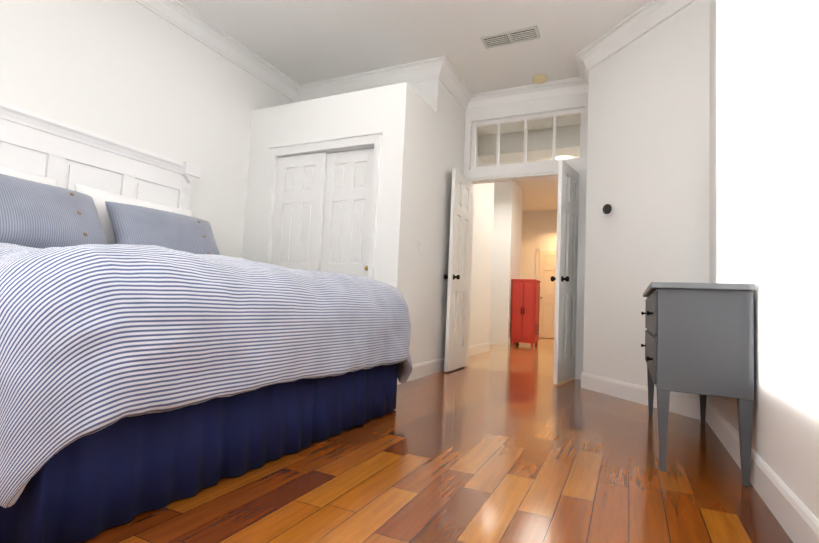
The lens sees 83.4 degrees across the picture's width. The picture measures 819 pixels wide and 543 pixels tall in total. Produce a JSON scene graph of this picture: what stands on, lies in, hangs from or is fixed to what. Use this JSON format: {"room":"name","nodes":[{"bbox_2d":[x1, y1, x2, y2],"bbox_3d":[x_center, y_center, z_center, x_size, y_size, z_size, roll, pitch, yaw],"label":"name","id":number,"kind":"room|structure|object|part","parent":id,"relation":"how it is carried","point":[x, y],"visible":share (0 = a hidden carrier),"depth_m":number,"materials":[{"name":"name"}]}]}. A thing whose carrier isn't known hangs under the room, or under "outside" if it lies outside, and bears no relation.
{"room":"bedroom","nodes":[
{"label":"bedroom","id":0,"kind":"room"},
{"bbox_2d":[0,0,294,257],"bbox_3d":[-2.303,-0.727,3.194,0.120,3.000,4.550,1,-4,26],"label":"wall","id":1,"kind":"structure","parent":0,"point":[134,73],"depth_m":3.55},
{"bbox_2d":[135,0,302,101],"bbox_3d":[-2.134,-2.146,3.243,0.110,0.150,4.310,1,-4,26],"label":"crown molding","id":2,"kind":"structure","parent":1,"relation":"attached to","point":[175,12],"depth_m":4.16,"materials":[{"name":"white"}]},
{"bbox_2d":[242,84,395,282],"bbox_3d":[-0.875,-0.342,4.185,1.610,2.500,0.100,1,-4,26],"label":"wall","id":3,"kind":"structure","parent":0,"point":[355,112],"depth_m":4.20,"materials":[{"name":"white paint"}]},
{"bbox_2d":[271,152,326,270],"bbox_3d":[-1.050,-0.098,4.229,0.555,1.980,0.030,1,-4,26],"label":"closet door leaf","id":4,"kind":"structure","parent":3,"relation":"in","point":[298,213],"depth_m":4.24,"materials":[{"name":"white wood"}]},
{"bbox_2d":[263,130,382,278],"bbox_3d":[-0.828,-0.147,4.080,1.230,2.100,0.060,1,-4,26],"label":"door frame","id":5,"kind":"structure","parent":3,"relation":"attached to","point":[372,137],"depth_m":4.10,"materials":[{"name":"white wood"}]},
{"bbox_2d":[320,148,373,276],"bbox_3d":[-0.556,-0.089,4.037,0.555,1.980,0.030,1,-4,26],"label":"closet door leaf","id":6,"kind":"structure","parent":3,"relation":"in","point":[347,214],"depth_m":4.06,"materials":[{"name":"white wood"}]},
{"bbox_2d":[178,0,649,211],"bbox_3d":[1.170,-1.943,5.801,4.110,0.100,12.020,1,-4,26],"label":"ceiling","id":7,"kind":"structure","parent":0,"point":[300,42],"depth_m":4.04,"materials":[{"name":"white paint"}]},
{"bbox_2d":[480,25,539,48],"bbox_3d":[0.873,-2.026,3.983,0.480,0.012,0.180,1,-4,26],"label":"ceiling vent","id":8,"kind":"object","parent":7,"relation":"in","point":[534,27],"visible":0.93,"depth_m":3.94,"materials":[{"name":"silver metal"}]},
{"bbox_2d":[484,35,509,46],"bbox_3d":[0.769,-2.019,4.032,0.200,0.004,0.130,1,-4,26],"label":"ceiling air vent slot","id":9,"kind":"object","parent":8,"relation":"attached to","point":[502,35],"depth_m":4.01,"materials":[{"name":"grey metal"}]},
{"bbox_2d":[484,30,536,47],"bbox_3d":[0.873,-2.013,3.982,0.430,0.006,0.121,1,-4,26],"label":"louvres","id":10,"kind":"object","parent":8,"relation":"attached to","point":[514,38],"visible":1,"depth_m":3.98,"materials":[{"name":"silver metal"}]},
{"bbox_2d":[510,29,536,40],"bbox_3d":[0.976,-2.017,3.933,0.200,0.004,0.130,1,-4,26],"label":"ceiling air vent slot","id":11,"kind":"object","parent":8,"relation":"attached to","point":[512,37],"depth_m":3.92,"materials":[{"name":"grey metal"}]},
{"bbox_2d":[532,74,546,83],"bbox_3d":[1.319,-1.946,4.663,0.140,0.036,0.140,1,-4,26],"label":"smoke detector","id":12,"kind":"object","parent":7,"relation":"attached to","point":[539,79],"visible":1,"depth_m":4.63,"materials":[{"name":"beige plastic"}]},
{"bbox_2d":[556,156,569,159],"bbox_3d":[2.364,-1.702,7.111,0.300,0.090,0.300,1,-4,26],"label":"light","id":13,"kind":"object","parent":7,"relation":"attached to","point":[563,157],"depth_m":6.99,"materials":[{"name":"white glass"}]},
{"bbox_2d":[409,80,428,103],"bbox_3d":[-0.572,-0.536,4.814,1.610,3.000,0.120,1,-4,26],"label":"wall","id":14,"kind":"structure","parent":0,"point":[421,88],"depth_m":4.53,"materials":[{"name":"white paint"}]},
{"bbox_2d":[299,56,450,100],"bbox_3d":[-0.408,-1.963,4.738,1.700,0.150,0.110,1,-4,26],"label":"crown molding","id":15,"kind":"structure","parent":14,"relation":"attached to","point":[438,67],"depth_m":4.68,"materials":[{"name":"white"}]},
{"bbox_2d":[386,78,465,364],"bbox_3d":[0.235,-0.519,4.521,0.100,3.000,1.630,1,-4,26],"label":"wall","id":16,"kind":"structure","parent":0,"point":[411,197],"depth_m":4.20,"materials":[{"name":"white paint"}]},
{"bbox_2d":[397,357,444,384],"bbox_3d":[0.193,0.906,4.336,0.016,0.130,1.526,1,-4,26],"label":"baseboard","id":17,"kind":"structure","parent":16,"relation":"attached to","point":[422,369],"depth_m":4.24,"materials":[{"name":"white"}]},
{"bbox_2d":[440,64,474,107],"bbox_3d":[0.485,-1.920,4.764,0.110,0.150,0.690,1,-4,26],"label":"crown molding","id":18,"kind":"structure","parent":16,"relation":"attached to","point":[456,86],"depth_m":4.86,"materials":[{"name":"white wood"}]},
{"bbox_2d":[463,93,587,379],"bbox_3d":[1.198,-0.380,4.869,1.336,2.860,0.155,1,-4,26],"label":"door frame","id":19,"kind":"structure","parent":16,"relation":"attached to","point":[513,173],"depth_m":4.80,"materials":[{"name":"white wood"}]},
{"bbox_2d":[463,77,587,111],"bbox_3d":[1.225,-1.878,4.885,1.340,0.150,0.110,1,-4,26],"label":"crown molding","id":20,"kind":"structure","parent":16,"relation":"attached to","point":[564,87],"depth_m":4.88,"materials":[{"name":"white"}]},
{"bbox_2d":[77,338,792,542],"bbox_3d":[1.028,1.147,5.587,4.110,0.100,12.020,1,-4,26],"label":"floor","id":21,"kind":"structure","parent":0,"point":[467,455],"depth_m":1.75,"materials":[{"name":"brown wood"}]},
{"bbox_2d":[0,101,411,542],"bbox_3d":[-1.347,-0.097,2.454,2.233,1.728,2.216,1,-4,26],"label":"bed","id":22,"kind":"object","parent":21,"relation":"on","point":[158,350],"visible":0.98,"depth_m":1.49,"materials":[{"name":"white fabric"}]},
{"bbox_2d":[0,156,114,262],"bbox_3d":[-2.030,-0.291,2.430,0.248,0.520,0.860,-34,-16,16],"label":"pillow","id":23,"kind":"object","parent":22,"relation":"on","point":[32,214],"depth_m":2.41,"materials":[{"name":"blue fabric"}]},
{"bbox_3d":[-2.294,-0.108,2.917,0.125,1.728,2.060,1,-4,26],"label":"headboard","id":24,"kind":"part","parent":22,"relation":"part of","materials":[{"name":"white wood"}]},
{"bbox_2d":[105,201,224,274],"bbox_3d":[-1.671,-0.216,3.207,0.259,0.500,0.800,-32,-19,23],"label":"pillow","id":25,"kind":"object","parent":22,"relation":"on","point":[124,223],"depth_m":3.04,"materials":[{"name":"blue fabric"}]},
{"bbox_2d":[0,237,411,508],"bbox_3d":[-1.280,0.268,2.389,2.049,0.690,2.217,1,-4,26],"label":"duvet","id":26,"kind":"object","parent":22,"relation":"on","point":[117,360],"depth_m":1.33,"materials":[{"name":"white fabric"}]},
{"bbox_2d":[511,279,540,346],"bbox_3d":[2.095,0.742,8.300,0.426,1.180,0.510,1,-4,26],"label":"cabinet","id":27,"kind":"object","parent":21,"relation":"on","point":[525,310],"visible":1,"depth_m":8.10,"materials":[{"name":"red wood"}]},
{"bbox_3d":[2.150,0.878,8.211,0.246,0.460,0.420,1,-4,26],"label":"handle","id":28,"kind":"part","parent":27,"relation":"part of","materials":[{"name":"red wood"}]},
{"bbox_2d":[641,282,754,486],"bbox_3d":[1.454,0.497,2.447,0.379,0.800,1.260,1,-4,26],"label":"dresser","id":29,"kind":"object","parent":21,"relation":"on","point":[699,338],"visible":1,"depth_m":1.91,"materials":[{"name":"grey wood"}]},
{"bbox_2d":[470,124,471,169],"bbox_3d":[0.677,-1.537,5.243,0.050,0.830,0.120,1,-4,26],"label":"wall","id":30,"kind":"structure","parent":0,"point":[470,147],"depth_m":5.23,"materials":[{"name":"white paint"}]},
{"bbox_2d":[469,136,522,345],"bbox_3d":[1.260,-0.289,7.158,0.100,3.000,4.030,1,-4,26],"label":"wall","id":31,"kind":"structure","parent":0,"point":[480,299],"depth_m":6.70,"materials":[{"name":"white paint"}]},
{"bbox_2d":[468,342,489,356],"bbox_3d":[0.796,1.056,6.089,0.016,0.130,1.930,1,-4,26],"label":"baseboard","id":32,"kind":"structure","parent":31,"relation":"attached to","point":[484,347],"depth_m":6.43,"materials":[{"name":"white"}]},
{"bbox_2d":[489,181,513,345],"bbox_3d":[1.534,-0.196,8.314,0.600,3.000,0.100,1,-4,26],"label":"wall","id":33,"kind":"structure","parent":0,"point":[501,266],"depth_m":8.21,"materials":[{"name":"white paint"}]},
{"bbox_2d":[521,210,556,338],"bbox_3d":[3.411,0.058,10.742,2.900,3.000,0.120,1,-4,26],"label":"wall","id":34,"kind":"structure","parent":0,"point":[539,228],"depth_m":10.95,"materials":[{"name":"white paint"}]},
{"bbox_2d":[535,247,555,279],"bbox_3d":[3.405,0.486,10.625,0.980,2.130,0.025,1,-4,26],"label":"door frame","id":35,"kind":"structure","parent":34,"relation":"attached to","point":[538,249],"depth_m":10.84,"materials":[{"name":"white"}]},
{"bbox_2d":[539,251,555,337],"bbox_3d":[3.398,0.530,10.610,0.800,2.020,0.036,1,-4,26],"label":"door leaf","id":36,"kind":"structure","parent":34,"relation":"in","point":[547,271],"depth_m":10.69,"materials":[{"name":"beige wood"}]},
{"bbox_2d":[583,0,709,400],"bbox_3d":[1.824,-0.512,3.572,0.120,3.000,1.160,4,-4,-19],"label":"wall","id":37,"kind":"structure","parent":0,"point":[648,137],"depth_m":3.51,"materials":[{"name":"white paint"}]},
{"bbox_2d":[603,204,611,213],"bbox_3d":[1.609,-0.509,3.748,0.026,0.084,0.084,4,-4,-19],"label":"light switch","id":38,"kind":"object","parent":37,"relation":"attached to","point":[607,208],"visible":1,"depth_m":3.73,"materials":[{"name":"black plastic"}]},
{"bbox_2d":[575,0,690,91],"bbox_3d":[1.796,-1.924,3.841,0.810,0.150,1.226,1,-4,26],"label":"crown molding","id":39,"kind":"structure","parent":37,"relation":"attached to","point":[642,20],"depth_m":3.74,"materials":[{"name":"white"}]},
{"bbox_2d":[709,0,818,519],"bbox_3d":[1.205,-0.699,1.280,0.120,3.000,3.880,1,-4,26],"label":"wall","id":40,"kind":"structure","parent":0,"point":[764,159],"depth_m":1.65,"materials":[{"name":"white paint"}]},
{"bbox_2d":[581,372,818,542],"bbox_3d":[0.885,0.757,1.728,0.810,0.130,4.650,1,-4,26],"label":"baseboard","id":41,"kind":"structure","parent":40,"relation":"attached to","point":[795,517],"depth_m":1.90,"materials":[{"name":"white"}]},
{"bbox_3d":[1.740,-0.028,4.599,0.120,2.170,0.120,1,-4,26],"label":"transom","id":42,"kind":"object","parent":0,"visible":0},
{"bbox_2d":[551,159,578,383],"bbox_3d":[1.467,0.006,4.353,0.184,2.020,0.570,1,-4,26],"label":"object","id":43,"kind":"structure","parent":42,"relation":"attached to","point":[566,280],"depth_m":4.26,"materials":[{"name":"white wood"}]},
{"bbox_3d":[0.626,-0.042,5.131,0.090,2.170,0.120,1,-4,26],"label":"transom","id":44,"kind":"object","parent":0,"visible":0},
{"bbox_2d":[444,168,472,371],"bbox_3d":[0.522,-0.007,4.799,0.164,2.020,0.573,1,-4,26],"label":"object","id":45,"kind":"structure","parent":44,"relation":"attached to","point":[458,278],"depth_m":4.72,"materials":[{"name":"white wood"}]},
{"bbox_3d":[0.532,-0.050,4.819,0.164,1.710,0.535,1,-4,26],"label":"knob","id":46,"kind":"part","parent":45,"relation":"part of","materials":[{"name":"white wood"}]},
{"bbox_3d":[1.223,-1.057,4.939,1.130,0.120,0.120,1,-4,26],"label":"transom","id":47,"kind":"object","parent":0,"visible":0},
{"bbox_2d":[471,108,584,169],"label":"window","id":48,"kind":"structure","parent":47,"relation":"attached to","point":[554,116],"depth_m":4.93,"materials":[{"name":"white wood"}]},
{"bbox_2d":[471,107,584,123],"bbox_3d":[1.271,-1.809,4.985,1.240,0.270,0.120,1,-4,26],"label":"transom","id":49,"kind":"object","parent":48,"relation":"attached to","point":[528,114],"depth_m":4.91,"materials":[{"name":"white paint"}]}
]}

